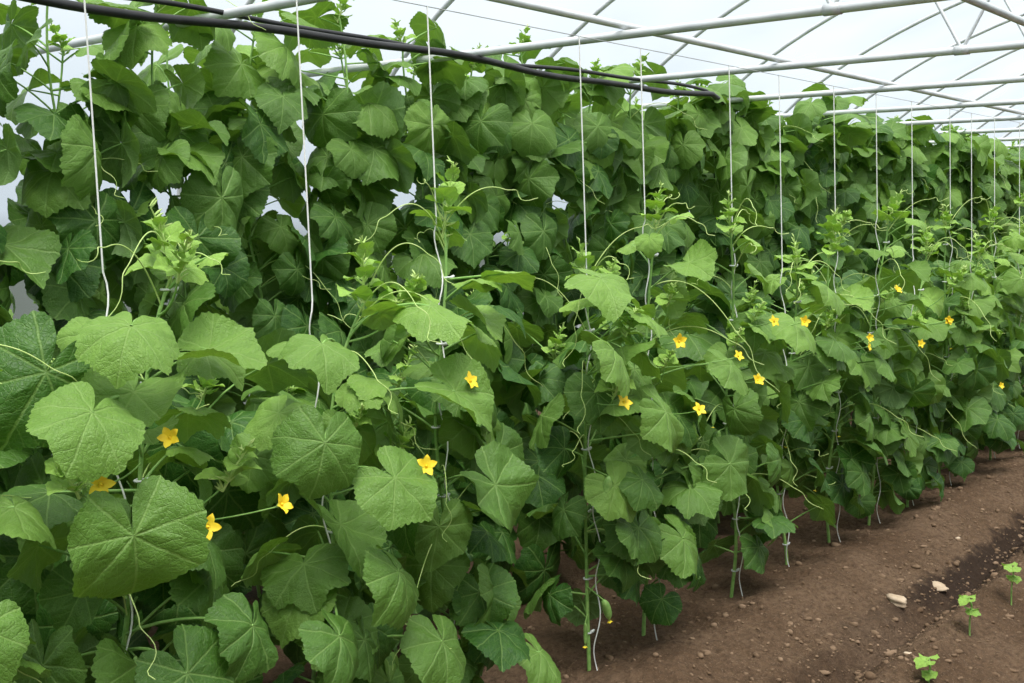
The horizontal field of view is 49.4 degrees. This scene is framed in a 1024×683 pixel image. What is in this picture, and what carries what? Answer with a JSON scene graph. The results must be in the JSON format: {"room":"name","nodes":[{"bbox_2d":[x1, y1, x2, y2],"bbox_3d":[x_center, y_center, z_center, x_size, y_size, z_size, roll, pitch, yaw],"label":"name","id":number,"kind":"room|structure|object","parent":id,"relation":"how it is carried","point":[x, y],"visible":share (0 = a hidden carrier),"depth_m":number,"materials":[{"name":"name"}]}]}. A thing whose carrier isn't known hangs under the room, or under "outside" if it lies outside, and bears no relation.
{"room":"greenhouse","nodes":[
{"label":"greenhouse","id":0,"kind":"room"},
{"bbox_2d":[18,0,725,285],"bbox_3d":[-0.614,-0.049,4.181,0.305,2.162,6.522,5,8,37],"label":"pipe","id":1,"kind":"object","parent":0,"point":[76,6],"visible":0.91,"depth_m":3.97,"materials":[{"name":"black plastic"}]},
{"bbox_2d":[127,0,716,284],"bbox_3d":[-0.654,-0.066,4.210,0.293,2.189,6.516,5,8,38],"label":"pipe","id":2,"kind":"object","parent":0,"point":[161,2],"visible":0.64,"depth_m":4.12,"materials":[{"name":"black plastic"}]},
{"bbox_2d":[177,0,947,198],"bbox_3d":[2.577,-0.635,2.344,11.632,3.815,0.039,6,9,40],"label":"metal pipe","id":3,"kind":"object","parent":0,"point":[835,8],"visible":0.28,"depth_m":3.98,"materials":[{"name":"metal"}]},
{"bbox_2d":[146,385,1023,682],"bbox_3d":[5.018,0.917,5.326,11.900,0.181,20.800,6,9,40],"label":"floor","id":4,"kind":"structure","parent":0,"point":[555,641],"depth_m":4.24,"materials":[{"name":"brown soil"}]},
{"bbox_2d":[0,3,20,126],"bbox_3d":[-1.961,-0.079,3.817,0.572,2.308,0.506,1,7,9],"label":"plant","id":5,"kind":"object","parent":4,"relation":"on","point":[3,8],"visible":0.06,"depth_m":3.87,"materials":[{"name":"green plant"}]},
{"bbox_2d":[0,123,61,494],"bbox_3d":[-1.684,0.021,3.304,0.674,2.229,0.584,-1,7,-11],"label":"plant","id":6,"kind":"object","parent":4,"relation":"on","point":[35,250],"visible":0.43,"depth_m":3.29,"materials":[{"name":"green plant"}]},
{"bbox_2d":[0,260,76,682],"bbox_3d":[-1.079,0.543,2.029,0.639,1.490,0.689,0,7,1],"label":"plant","id":7,"kind":"object","parent":4,"relation":"on","point":[21,519],"visible":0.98,"depth_m":2.01,"materials":[{"name":"green plant"}]},
{"bbox_2d":[0,23,122,456],"bbox_3d":[-1.689,-0.073,4.195,0.461,2.204,0.498,6,9,40],"label":"plant","id":8,"kind":"object","parent":4,"relation":"on","point":[17,213],"visible":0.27,"depth_m":4.04,"materials":[{"name":"green plant"}]},
{"bbox_2d":[0,358,162,682],"bbox_3d":[-1.139,0.624,2.738,0.437,1.163,0.602,6,9,40],"label":"plant","id":9,"kind":"object","parent":4,"relation":"on","point":[107,619],"visible":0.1,"depth_m":2.67,"materials":[{"name":"green plant"}]},
{"bbox_2d":[0,0,164,635],"bbox_3d":[-1.408,-0.048,3.588,0.605,2.299,0.523,0,7,-2],"label":"plant","id":10,"kind":"object","parent":4,"relation":"on","point":[59,184],"visible":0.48,"depth_m":3.47,"materials":[{"name":"green plant"}]},
{"bbox_2d":[0,197,292,682],"bbox_3d":[-0.764,0.484,2.269,0.605,1.550,0.689,-5,8,-35],"label":"plant","id":11,"kind":"object","parent":4,"relation":"on","point":[91,426],"visible":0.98,"depth_m":2.15,"materials":[{"name":"green plant"}]},
{"bbox_2d":[83,0,264,488],"bbox_3d":[-1.170,-0.068,3.786,0.587,2.294,0.508,4,8,32],"label":"plant","id":12,"kind":"object","parent":4,"relation":"on","point":[173,140],"visible":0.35,"depth_m":3.67,"materials":[{"name":"green plant"}]},
{"bbox_2d":[36,0,328,54],"bbox_3d":[1.785,-0.527,1.422,11.632,3.815,0.039,6,9,40],"label":"truss","id":13,"kind":"object","parent":4,"relation":"on","point":[272,5],"depth_m":3.66,"materials":[{"name":"metal"}]},
{"bbox_2d":[138,31,229,446],"bbox_3d":[-1.343,-0.167,4.554,0.641,2.310,0.491,0,7,3],"label":"plant","id":14,"kind":"object","parent":4,"relation":"on","point":[190,54],"visible":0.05,"depth_m":4.49,"materials":[{"name":"green plant"}]},
{"bbox_2d":[178,280,228,313],"bbox_3d":[-1.468,0.169,5.317,0.572,1.466,0.440,-1,7,-5],"label":"plant","id":15,"kind":"object","parent":4,"relation":"on","point":[217,304],"visible":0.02,"depth_m":5.12,"materials":[{"name":"green plant"}]},
{"bbox_2d":[116,327,307,682],"bbox_3d":[-0.863,0.563,3.101,0.506,1.199,0.541,2,7,20],"label":"plant","id":16,"kind":"object","parent":4,"relation":"on","point":[274,377],"visible":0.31,"depth_m":3.00,"materials":[{"name":"green plant"}]},
{"bbox_2d":[190,0,349,597],"bbox_3d":[-0.940,-0.135,4.267,0.676,2.314,0.549,-6,9,-40],"label":"plant","id":17,"kind":"object","parent":4,"relation":"on","point":[256,147],"visible":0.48,"depth_m":4.10,"materials":[{"name":"green plant"}]},
{"bbox_2d":[229,45,344,411],"bbox_3d":[-1.048,-0.191,4.857,0.521,2.287,0.559,1,7,7],"label":"plant","id":18,"kind":"object","parent":4,"relation":"on","point":[293,209],"visible":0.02,"depth_m":4.67,"materials":[{"name":"green plant"}]},
{"bbox_2d":[241,369,400,680],"bbox_3d":[-0.592,0.583,3.449,0.469,1.078,0.487,-1,7,-12],"label":"plant","id":19,"kind":"object","parent":4,"relation":"on","point":[277,517],"visible":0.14,"depth_m":3.42,"materials":[{"name":"green plant"}]},
{"bbox_2d":[257,0,415,500],"bbox_3d":[-0.639,-0.203,4.464,0.611,2.400,0.608,6,9,40],"label":"plant","id":20,"kind":"object","parent":4,"relation":"on","point":[353,164],"visible":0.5,"depth_m":4.35,"materials":[{"name":"green plant"}]},
{"bbox_2d":[295,44,393,387],"bbox_3d":[-0.738,-0.282,5.231,0.585,2.382,0.524,-1,7,-11],"label":"plant","id":21,"kind":"object","parent":4,"relation":"on","point":[319,57],"visible":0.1,"depth_m":5.19,"materials":[{"name":"green plant"}]},
{"bbox_2d":[227,235,493,682],"bbox_3d":[-0.424,0.478,2.712,0.642,1.458,0.588,6,9,40],"label":"plant","id":22,"kind":"object","parent":4,"relation":"on","point":[302,452],"visible":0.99,"depth_m":2.64,"materials":[{"name":"green plant"}]},
{"bbox_2d":[367,253,397,366],"bbox_3d":[-0.735,0.100,6.190,0.475,1.398,0.508,-4,8,-29],"label":"plant","id":23,"kind":"object","parent":4,"relation":"on","point":[394,277],"visible":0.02,"depth_m":6.12,"materials":[{"name":"green plant"}]},
{"bbox_2d":[361,67,416,285],"bbox_3d":[-0.427,-0.283,5.588,0.670,2.299,0.529,2,7,17],"label":"plant","id":24,"kind":"object","parent":4,"relation":"on","point":[404,209],"visible":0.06,"depth_m":5.44,"materials":[{"name":"green plant"}]},
{"bbox_2d":[346,344,451,652],"bbox_3d":[-0.410,0.543,3.837,0.437,1.068,0.568,-3,7,-23],"label":"plant","id":25,"kind":"object","parent":4,"relation":"on","point":[419,402],"visible":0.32,"depth_m":3.69,"materials":[{"name":"green plant"}]},
{"bbox_2d":[341,11,493,485],"bbox_3d":[-0.400,-0.222,4.784,0.684,2.367,0.508,-3,8,-27],"label":"plant","id":26,"kind":"object","parent":4,"relation":"on","point":[445,99],"visible":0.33,"depth_m":4.74,"materials":[{"name":"green plant"}]},
{"bbox_2d":[327,156,561,682],"bbox_3d":[-0.180,0.334,3.033,0.652,1.670,0.658,0,7,-3],"label":"plant","id":27,"kind":"object","parent":4,"relation":"on","point":[433,552],"visible":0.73,"depth_m":3.03,"materials":[{"name":"green plant"}]},
{"bbox_2d":[437,73,497,407],"bbox_3d":[-0.245,-0.304,5.925,0.558,2.263,0.550,0,7,0],"label":"plant","id":28,"kind":"object","parent":4,"relation":"on","point":[472,273],"visible":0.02,"depth_m":5.77,"materials":[{"name":"green plant"}]},
{"bbox_2d":[409,288,541,586],"bbox_3d":[-0.171,0.416,4.147,0.574,1.248,0.527,1,7,9],"label":"plant","id":29,"kind":"object","parent":4,"relation":"on","point":[511,361],"visible":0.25,"depth_m":4.05,"materials":[{"name":"green plant"}]},
{"bbox_2d":[431,43,539,430],"bbox_3d":[-0.167,-0.236,5.201,0.610,2.298,0.660,2,7,14],"label":"plant","id":30,"kind":"object","parent":4,"relation":"on","point":[487,122],"visible":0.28,"depth_m":5.05,"materials":[{"name":"green plant"}]},
{"bbox_2d":[467,24,603,438],"bbox_3d":[0.044,-0.319,5.425,0.690,2.410,0.597,4,8,34],"label":"plant","id":31,"kind":"object","parent":4,"relation":"on","point":[535,138],"visible":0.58,"depth_m":5.28,"materials":[{"name":"green plant"}]},
{"bbox_2d":[500,319,623,603],"bbox_3d":[0.151,0.468,4.435,0.619,1.109,0.567,2,7,15],"label":"plant","id":32,"kind":"object","parent":4,"relation":"on","point":[535,535],"visible":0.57,"depth_m":4.29,"materials":[{"name":"green plant"}]},
{"bbox_2d":[515,91,608,369],"bbox_3d":[0.363,-0.381,6.217,0.510,2.347,0.631,6,9,40],"label":"plant","id":33,"kind":"object","parent":4,"relation":"on","point":[574,108],"visible":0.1,"depth_m":6.21,"materials":[{"name":"green plant"}]},
{"bbox_2d":[552,93,615,334],"bbox_3d":[0.348,-0.365,6.674,0.566,2.209,0.560,0,7,0],"label":"plant","id":34,"kind":"object","parent":4,"relation":"on","point":[560,318],"visible":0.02,"depth_m":6.54,"materials":[{"name":"green plant"}]},
{"bbox_2d":[542,57,641,370],"bbox_3d":[0.405,-0.289,5.720,0.553,2.281,0.555,2,7,13],"label":"plant","id":35,"kind":"object","parent":4,"relation":"on","point":[603,148],"visible":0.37,"depth_m":5.60,"materials":[{"name":"green plant"}]},
{"bbox_2d":[523,223,686,670],"bbox_3d":[0.285,0.366,3.563,0.486,1.482,0.717,-4,8,-28],"label":"plant","id":36,"kind":"object","parent":4,"relation":"on","point":[632,544],"visible":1,"depth_m":3.51,"materials":[{"name":"green plant"}]},
{"bbox_2d":[561,314,666,559],"bbox_3d":[0.501,0.398,4.803,0.509,1.130,0.467,6,9,40],"label":"plant","id":37,"kind":"object","parent":4,"relation":"on","point":[611,444],"visible":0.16,"depth_m":4.71,"materials":[{"name":"green plant"}]},
{"bbox_2d":[616,96,645,120],"bbox_3d":[0.794,-0.397,6.915,0.536,2.217,0.591,1,7,7],"label":"plant","id":38,"kind":"object","parent":4,"relation":"on","point":[625,105],"visible":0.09,"depth_m":6.74,"materials":[{"name":"green plant"}]},
{"bbox_2d":[583,52,706,366],"bbox_3d":[0.629,-0.352,5.981,0.690,2.345,0.596,-1,7,-11],"label":"plant","id":39,"kind":"object","parent":4,"relation":"on","point":[656,133],"visible":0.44,"depth_m":5.83,"materials":[{"name":"green plant"}]},
{"bbox_2d":[563,181,779,635],"bbox_3d":[0.494,0.264,3.814,0.790,1.627,0.533,-4,8,-33],"label":"plant","id":40,"kind":"object","parent":4,"relation":"on","point":[710,479],"visible":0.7,"depth_m":3.81,"materials":[{"name":"green plant"}]},
{"bbox_2d":[628,79,728,414],"bbox_3d":[0.912,-0.349,6.334,0.579,2.256,0.584,-5,8,-36],"label":"plant","id":41,"kind":"object","parent":4,"relation":"on","point":[688,144],"visible":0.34,"depth_m":6.13,"materials":[{"name":"green plant"}]},
{"bbox_2d":[641,277,735,548],"bbox_3d":[0.762,0.321,4.989,0.559,1.239,0.546,-2,7,-13],"label":"plant","id":42,"kind":"object","parent":4,"relation":"on","point":[697,345],"visible":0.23,"depth_m":4.87,"materials":[{"name":"green plant"}]},
{"bbox_2d":[390,0,1023,83],"bbox_3d":[3.370,-0.743,3.265,11.632,3.815,0.039,6,9,40],"label":"truss","id":43,"kind":"object","parent":4,"relation":"on","point":[964,49],"visible":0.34,"depth_m":4.83,"materials":[{"name":"metal"}]},
{"bbox_2d":[666,75,764,302],"bbox_3d":[1.162,-0.418,6.589,0.611,2.335,0.589,-1,7,-9],"label":"plant","id":44,"kind":"object","parent":4,"relation":"on","point":[707,208],"visible":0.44,"depth_m":6.46,"materials":[{"name":"green plant"}]},
{"bbox_2d":[692,309,769,522],"bbox_3d":[1.002,0.367,5.416,0.463,1.048,0.630,-1,7,-8],"label":"plant","id":45,"kind":"object","parent":4,"relation":"on","point":[713,394],"visible":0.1,"depth_m":5.24,"materials":[{"name":"green plant"}]},
{"bbox_2d":[695,280,777,480],"bbox_3d":[1.172,0.269,5.716,0.493,1.173,0.574,3,7,25],"label":"plant","id":46,"kind":"object","parent":4,"relation":"on","point":[741,307],"visible":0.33,"depth_m":5.70,"materials":[{"name":"green plant"}]},
{"bbox_2d":[657,190,822,597],"bbox_3d":[0.824,0.220,4.312,0.644,1.598,0.617,6,9,40],"label":"plant","id":47,"kind":"object","parent":4,"relation":"on","point":[748,419],"visible":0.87,"depth_m":4.24,"materials":[{"name":"green plant"}]},
{"bbox_2d":[703,91,794,307],"bbox_3d":[1.423,-0.419,6.906,0.618,2.263,0.610,-1,7,-11],"label":"plant","id":48,"kind":"object","parent":4,"relation":"on","point":[763,195],"visible":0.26,"depth_m":6.78,"materials":[{"name":"green plant"}]},
{"bbox_2d":[479,0,1023,265],"bbox_3d":[4.162,-0.852,4.186,11.632,3.815,0.039,6,9,40],"label":"truss","id":49,"kind":"object","parent":4,"relation":"on","point":[1013,79],"visible":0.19,"depth_m":6.05,"materials":[{"name":"metal"}]},
{"bbox_2d":[741,100,830,364],"bbox_3d":[1.700,-0.444,7.205,0.668,2.243,0.550,2,7,16],"label":"plant","id":50,"kind":"object","parent":4,"relation":"on","point":[794,142],"visible":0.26,"depth_m":7.06,"materials":[{"name":"green plant"}]},
{"bbox_2d":[720,232,875,564],"bbox_3d":[1.149,0.267,4.622,0.582,1.433,0.460,-1,7,-12],"label":"plant","id":51,"kind":"object","parent":4,"relation":"on","point":[814,384],"visible":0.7,"depth_m":4.59,"materials":[{"name":"green plant"}]},
{"bbox_2d":[577,0,1023,327],"bbox_3d":[4.954,-0.960,5.108,11.632,3.815,0.039,6,9,40],"label":"truss","id":52,"kind":"object","parent":4,"relation":"on","point":[734,7],"visible":0.23,"depth_m":7.21,"materials":[{"name":"metal"}]},
{"bbox_2d":[754,281,849,489],"bbox_3d":[1.556,0.246,6.028,0.578,1.169,0.489,0,7,3],"label":"plant","id":53,"kind":"object","parent":4,"relation":"on","point":[822,443],"visible":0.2,"depth_m":5.93,"materials":[{"name":"green plant"}]},
{"bbox_2d":[764,97,874,277],"bbox_3d":[2.009,-0.479,7.449,0.696,2.255,0.626,4,8,33],"label":"plant","id":54,"kind":"object","parent":4,"relation":"on","point":[816,210],"visible":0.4,"depth_m":7.27,"materials":[{"name":"green plant"}]},
{"bbox_2d":[780,270,865,450],"bbox_3d":[1.765,0.183,6.369,0.495,1.192,0.680,1,7,10],"label":"plant","id":55,"kind":"object","parent":4,"relation":"on","point":[788,306],"visible":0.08,"depth_m":6.30,"materials":[{"name":"green plant"}]},
{"bbox_2d":[794,82,875,278],"bbox_3d":[2.205,-0.584,7.834,0.656,2.374,0.566,-5,8,-37],"label":"plant","id":56,"kind":"object","parent":4,"relation":"on","point":[853,198],"visible":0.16,"depth_m":7.70,"materials":[{"name":"green plant"}]},
{"bbox_2d":[774,207,922,542],"bbox_3d":[1.484,0.179,4.923,0.666,1.537,0.678,2,7,15],"label":"plant","id":57,"kind":"object","parent":4,"relation":"on","point":[854,382],"visible":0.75,"depth_m":4.93,"materials":[{"name":"green plant"}]},
{"bbox_2d":[807,117,893,276],"bbox_3d":[2.437,-0.554,8.216,0.648,2.225,0.522,3,7,24],"label":"plant","id":58,"kind":"object","parent":4,"relation":"on","point":[862,175],"visible":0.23,"depth_m":8.00,"materials":[{"name":"green plant"}]},
{"bbox_2d":[842,270,899,428],"bbox_3d":[2.073,0.152,6.691,0.582,1.179,0.472,-4,8,-31],"label":"plant","id":59,"kind":"object","parent":4,"relation":"on","point":[855,278],"visible":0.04,"depth_m":6.51,"materials":[{"name":"green plant"}]},
{"bbox_2d":[836,120,908,277],"bbox_3d":[2.724,-0.572,8.489,0.631,2.194,0.543,6,9,40],"label":"plant","id":60,"kind":"object","parent":4,"relation":"on","point":[893,160],"visible":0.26,"depth_m":8.28,"materials":[{"name":"green plant"}]},
{"bbox_2d":[741,0,1023,129],"bbox_3d":[5.747,-1.068,6.029,11.632,3.815,0.039,6,9,40],"label":"truss","id":61,"kind":"object","parent":4,"relation":"on","point":[1020,117],"visible":0.21,"depth_m":8.26,"materials":[{"name":"metal"}]},
{"bbox_2d":[851,293,919,427],"bbox_3d":[2.339,0.165,6.995,0.478,1.082,0.539,4,8,34],"label":"plant","id":62,"kind":"object","parent":4,"relation":"on","point":[907,311],"visible":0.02,"depth_m":6.80,"materials":[{"name":"green plant"}]},
{"bbox_2d":[820,189,954,524],"bbox_3d":[1.792,0.086,5.331,0.676,1.626,0.548,0,7,1],"label":"plant","id":63,"kind":"object","parent":4,"relation":"on","point":[889,436],"visible":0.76,"depth_m":5.29,"materials":[{"name":"green plant"}]},
{"bbox_2d":[886,593,906,607],"bbox_3d":[1.510,1.016,4.362,0.093,0.046,0.072,6,9,40],"label":"stone","id":64,"kind":"object","parent":4,"relation":"on","point":[900,601],"visible":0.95,"depth_m":4.34,"materials":[{"name":"beige stone"}]},
{"bbox_2d":[861,113,935,269],"bbox_3d":[2.986,-0.650,8.763,0.730,2.289,0.681,4,8,33],"label":"plant","id":65,"kind":"object","parent":4,"relation":"on","point":[902,179],"visible":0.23,"depth_m":8.58,"materials":[{"name":"green plant"}]},
{"bbox_2d":[782,0,1023,133],"bbox_3d":[6.539,-1.176,6.950,11.632,3.815,0.039,6,9,40],"label":"truss","id":66,"kind":"object","parent":4,"relation":"on","point":[959,2],"visible":0.3,"depth_m":9.40,"materials":[{"name":"metal"}]},
{"bbox_2d":[886,115,947,276],"bbox_3d":[3.253,-0.666,9.025,0.545,2.258,0.588,-4,8,-34],"label":"plant","id":67,"kind":"object","parent":4,"relation":"on","point":[938,183],"visible":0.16,"depth_m":8.85,"materials":[{"name":"green plant"}]},
{"bbox_2d":[867,220,976,506],"bbox_3d":[2.070,0.115,5.727,0.564,1.476,0.643,6,9,40],"label":"plant","id":68,"kind":"object","parent":4,"relation":"on","point":[930,445],"visible":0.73,"depth_m":5.61,"materials":[{"name":"green plant"}]},
{"bbox_2d":[914,654,939,682],"bbox_3d":[1.330,1.055,3.568,0.074,0.092,0.108,6,9,40],"label":"seedling","id":69,"kind":"object","parent":4,"relation":"on","point":[922,661],"visible":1,"depth_m":3.55,"materials":[{"name":"green plant"}]},
{"bbox_2d":[907,260,956,420],"bbox_3d":[2.674,0.069,7.292,0.520,1.203,0.541,2,7,20],"label":"plant","id":70,"kind":"object","parent":4,"relation":"on","point":[937,281],"visible":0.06,"depth_m":7.11,"materials":[{"name":"green plant"}]},
{"bbox_2d":[852,12,1023,143],"bbox_3d":[7.331,-1.285,7.872,11.632,3.815,0.039,6,9,40],"label":"truss","id":71,"kind":"object","parent":4,"relation":"on","point":[868,97],"visible":0.23,"depth_m":10.36,"materials":[{"name":"metal"}]},
{"bbox_2d":[932,581,948,591],"bbox_3d":[1.769,1.021,4.633,0.088,0.034,0.073,6,9,40],"label":"stone","id":72,"kind":"object","parent":4,"relation":"on","point":[940,586],"visible":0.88,"depth_m":4.61,"materials":[{"name":"beige stone"}]},
{"bbox_2d":[894,196,1002,480],"bbox_3d":[2.354,0.022,5.987,0.539,1.600,0.700,-1,7,-6],"label":"plant","id":73,"kind":"object","parent":4,"relation":"on","point":[975,376],"visible":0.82,"depth_m":5.96,"materials":[{"name":"green plant"}]},
{"bbox_2d":[898,49,1023,147],"bbox_3d":[8.124,-1.393,8.793,11.632,3.815,0.039,6,9,40],"label":"truss","id":74,"kind":"object","parent":4,"relation":"on","point":[1010,51],"visible":0.28,"depth_m":11.49,"materials":[{"name":"metal"}]},
{"bbox_2d":[931,124,990,278],"bbox_3d":[3.632,-0.701,9.315,0.586,2.260,0.629,0,7,4],"label":"plant","id":75,"kind":"object","parent":4,"relation":"on","point":[957,150],"visible":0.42,"depth_m":9.09,"materials":[{"name":"green plant"}]},
{"bbox_2d":[928,127,1003,260],"bbox_3d":[3.871,-0.710,9.542,0.630,2.226,0.594,-3,8,-27],"label":"plant","id":76,"kind":"object","parent":4,"relation":"on","point":[978,209],"visible":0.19,"depth_m":9.40,"materials":[{"name":"green plant"}]},
{"bbox_2d":[958,594,980,635],"bbox_3d":[1.621,0.978,3.952,0.085,0.155,0.101,6,9,40],"label":"seedling","id":77,"kind":"object","parent":4,"relation":"on","point":[963,600],"visible":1,"depth_m":3.94,"materials":[{"name":"green plant"}]},
{"bbox_2d":[925,231,1016,459],"bbox_3d":[2.623,0.071,6.349,0.518,1.419,0.625,2,7,20],"label":"plant","id":78,"kind":"object","parent":4,"relation":"on","point":[998,434],"visible":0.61,"depth_m":6.25,"materials":[{"name":"green plant"}]},
{"bbox_2d":[943,124,1005,255],"bbox_3d":[4.038,-0.776,9.872,0.641,2.280,0.564,3,7,21],"label":"plant","id":79,"kind":"object","parent":4,"relation":"on","point":[1000,159],"visible":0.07,"depth_m":9.74,"materials":[{"name":"green plant"}]},
{"bbox_2d":[933,72,1023,129],"bbox_3d":[8.916,-1.501,9.714,11.632,3.815,0.039,6,9,40],"label":"truss","id":80,"kind":"object","parent":4,"relation":"on","point":[1021,74],"visible":0.21,"depth_m":12.64,"materials":[{"name":"metal"}]},
{"bbox_2d":[946,193,1023,459],"bbox_3d":[2.899,-0.076,6.656,0.546,1.638,0.565,5,8,35],"label":"plant","id":81,"kind":"object","parent":4,"relation":"on","point":[1012,284],"visible":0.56,"depth_m":6.52,"materials":[{"name":"green plant"}]},
{"bbox_2d":[968,263,1016,342],"bbox_3d":[3.520,-0.007,8.187,0.513,1.144,0.508,6,9,40],"label":"plant","id":82,"kind":"object","parent":4,"relation":"on","point":[997,274],"visible":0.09,"depth_m":8.18,"materials":[{"name":"green plant"}]},
{"bbox_2d":[968,250,1022,386],"bbox_3d":[3.639,-0.090,8.547,0.554,1.226,0.526,6,9,40],"label":"plant","id":83,"kind":"object","parent":4,"relation":"on","point":[987,261],"visible":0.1,"depth_m":8.40,"materials":[{"name":"green plant"}]},
{"bbox_2d":[980,133,1013,258],"bbox_3d":[4.277,-0.814,10.306,0.576,2.254,0.571,6,9,40],"label":"plant","id":84,"kind":"object","parent":4,"relation":"on","point":[1000,148],"visible":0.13,"depth_m":10.09,"materials":[{"name":"green plant"}]},
{"bbox_2d":[984,216,1023,450],"bbox_3d":[3.192,-0.070,7.015,0.553,1.543,0.541,4,8,31],"label":"plant","id":85,"kind":"object","parent":4,"relation":"on","point":[989,279],"visible":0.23,"depth_m":6.99,"materials":[{"name":"green plant"}]},
{"bbox_2d":[993,250,1023,384],"bbox_3d":[3.899,-0.144,8.961,0.527,1.237,0.510,6,9,40],"label":"plant","id":86,"kind":"object","parent":4,"relation":"on","point":[1012,262],"visible":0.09,"depth_m":8.85,"materials":[{"name":"green plant"}]},
{"bbox_2d":[994,148,1023,321],"bbox_3d":[4.610,-0.775,10.578,0.611,2.113,0.545,-4,8,-31],"label":"plant","id":87,"kind":"object","parent":4,"relation":"on","point":[1012,165],"visible":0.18,"depth_m":10.46,"materials":[{"name":"green plant"}]},
{"bbox_2d":[1001,562,1021,604],"bbox_3d":[1.934,0.948,4.313,0.071,0.170,0.112,1,7,12],"label":"seedling","id":88,"kind":"object","parent":4,"relation":"on","point":[1016,579],"visible":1,"depth_m":4.30,"materials":[{"name":"green plant"}]},
{"bbox_2d":[1000,146,1023,316],"bbox_3d":[4.798,-0.827,10.886,0.634,2.145,0.508,2,7,14],"label":"plant","id":89,"kind":"object","parent":4,"relation":"on","point":[1009,213],"visible":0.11,"depth_m":10.73,"materials":[{"name":"green plant"}]},
{"bbox_2d":[1008,141,1023,322],"bbox_3d":[4.981,-0.910,11.175,0.574,2.242,0.569,-1,7,-8],"label":"plant","id":90,"kind":"object","parent":4,"relation":"on","point":[1013,149],"visible":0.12,"depth_m":10.98,"materials":[{"name":"green plant"}]},
{"bbox_3d":[5.013,-0.975,5.175,11.660,3.830,20.500,6,9,40],"label":"ceiling","id":91,"kind":"structure","parent":0,"visible":0},
{"bbox_2d":[394,0,1023,123],"bbox_3d":[3.236,-1.365,6.988,0.003,0.002,17.000,6,9,40],"label":"wire","id":92,"kind":"object","parent":91,"relation":"attached to","point":[394,0],"visible":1,"depth_m":3.75,"materials":[{"name":"metal"}]},
{"bbox_2d":[83,0,132,653],"bbox_3d":[-0.823,0.212,2.310,0.105,2.041,0.052,6,9,40],"label":"string","id":93,"kind":"object","parent":92,"relation":"hanging from","point":[119,481],"visible":0.51,"depth_m":2.27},
{"bbox_2d":[296,0,330,543],"bbox_3d":[-0.474,0.165,2.716,0.105,2.041,0.042,6,9,40],"label":"string","id":94,"kind":"object","parent":92,"relation":"hanging from","point":[296,0],"visible":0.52,"depth_m":2.67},
{"bbox_2d":[426,6,454,623],"bbox_3d":[-0.182,0.125,3.050,0.044,2.041,0.106,-5,8,-34],"label":"string","id":95,"kind":"object","parent":92,"relation":"hanging from","point":[427,6],"visible":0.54,"depth_m":3.00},
{"bbox_2d":[578,36,600,670],"bbox_3d":[0.249,0.066,3.556,0.105,2.041,0.042,6,9,40],"label":"string","id":96,"kind":"object","parent":92,"relation":"hanging from","point":[579,36],"visible":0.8,"depth_m":3.53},
{"bbox_2d":[640,49,659,639],"bbox_3d":[0.469,0.036,3.809,0.104,2.041,0.040,3,7,25],"label":"string","id":97,"kind":"object","parent":92,"relation":"hanging from","point":[640,49],"visible":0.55,"depth_m":3.76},
{"bbox_2d":[728,66,742,595],"bbox_3d":[0.851,-0.016,4.252,0.106,2.041,0.043,4,8,28],"label":"string","id":98,"kind":"object","parent":92,"relation":"hanging from","point":[728,66],"visible":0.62,"depth_m":4.21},
{"bbox_2d":[778,76,789,566],"bbox_3d":[1.114,-0.052,4.562,0.105,2.041,0.051,6,9,40],"label":"string","id":99,"kind":"object","parent":92,"relation":"hanging from","point":[778,76],"visible":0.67,"depth_m":4.53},
{"bbox_2d":[833,86,840,541],"bbox_3d":[1.441,-0.097,4.943,0.105,2.041,0.044,6,9,40],"label":"string","id":100,"kind":"object","parent":92,"relation":"hanging from","point":[833,86],"visible":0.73,"depth_m":4.92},
{"bbox_2d":[875,94,880,522],"bbox_3d":[1.746,-0.138,5.292,0.042,2.041,0.107,-5,8,-34],"label":"string","id":101,"kind":"object","parent":92,"relation":"hanging from","point":[876,94],"visible":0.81,"depth_m":5.27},
{"bbox_2d":[911,102,916,505],"bbox_3d":[2.027,-0.177,5.624,0.105,2.041,0.046,6,9,40],"label":"string","id":102,"kind":"object","parent":92,"relation":"hanging from","point":[911,102],"visible":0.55,"depth_m":5.58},
{"bbox_2d":[948,109,952,484],"bbox_3d":[2.377,-0.225,6.030,0.104,2.041,0.038,3,7,26],"label":"string","id":103,"kind":"object","parent":92,"relation":"hanging from","point":[949,109],"visible":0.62,"depth_m":6.01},
{"bbox_2d":[970,113,973,299],"bbox_3d":[2.598,-0.255,6.284,0.106,2.041,0.041,3,8,27],"label":"string","id":104,"kind":"object","parent":92,"relation":"hanging from","point":[971,113],"visible":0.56,"depth_m":6.24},
{"bbox_2d":[993,118,995,458],"bbox_3d":[2.861,-0.291,6.594,0.105,2.041,0.049,6,9,40],"label":"string","id":105,"kind":"object","parent":92,"relation":"hanging from","point":[994,118],"visible":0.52,"depth_m":6.53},
{"bbox_2d":[1017,123,1021,447],"bbox_3d":[3.170,-0.333,6.953,0.105,2.041,0.047,6,9,40],"label":"string","id":106,"kind":"object","parent":92,"relation":"hanging from","point":[1019,123],"visible":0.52,"depth_m":6.90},
{"bbox_3d":[-0.592,-0.202,-1.342,11.631,3.815,0.039,6,9,40],"label":"truss","id":107,"kind":"object","parent":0,"visible":0},
{"bbox_2d":[487,0,1023,114],"bbox_3d":[3.073,-1.540,7.240,0.028,0.028,19.200,6,9,40],"label":"pipe","id":108,"kind":"object","parent":107,"relation":"attached to","point":[525,4],"visible":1,"depth_m":4.59,"materials":[{"name":"metal"}]},
{"bbox_2d":[961,0,1023,25],"bbox_3d":[3.955,-1.452,6.492,0.028,0.028,19.200,6,9,40],"label":"pipe","id":109,"kind":"object","parent":107,"relation":"attached to","point":[982,4],"visible":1,"depth_m":3.81,"materials":[{"name":"metal"}]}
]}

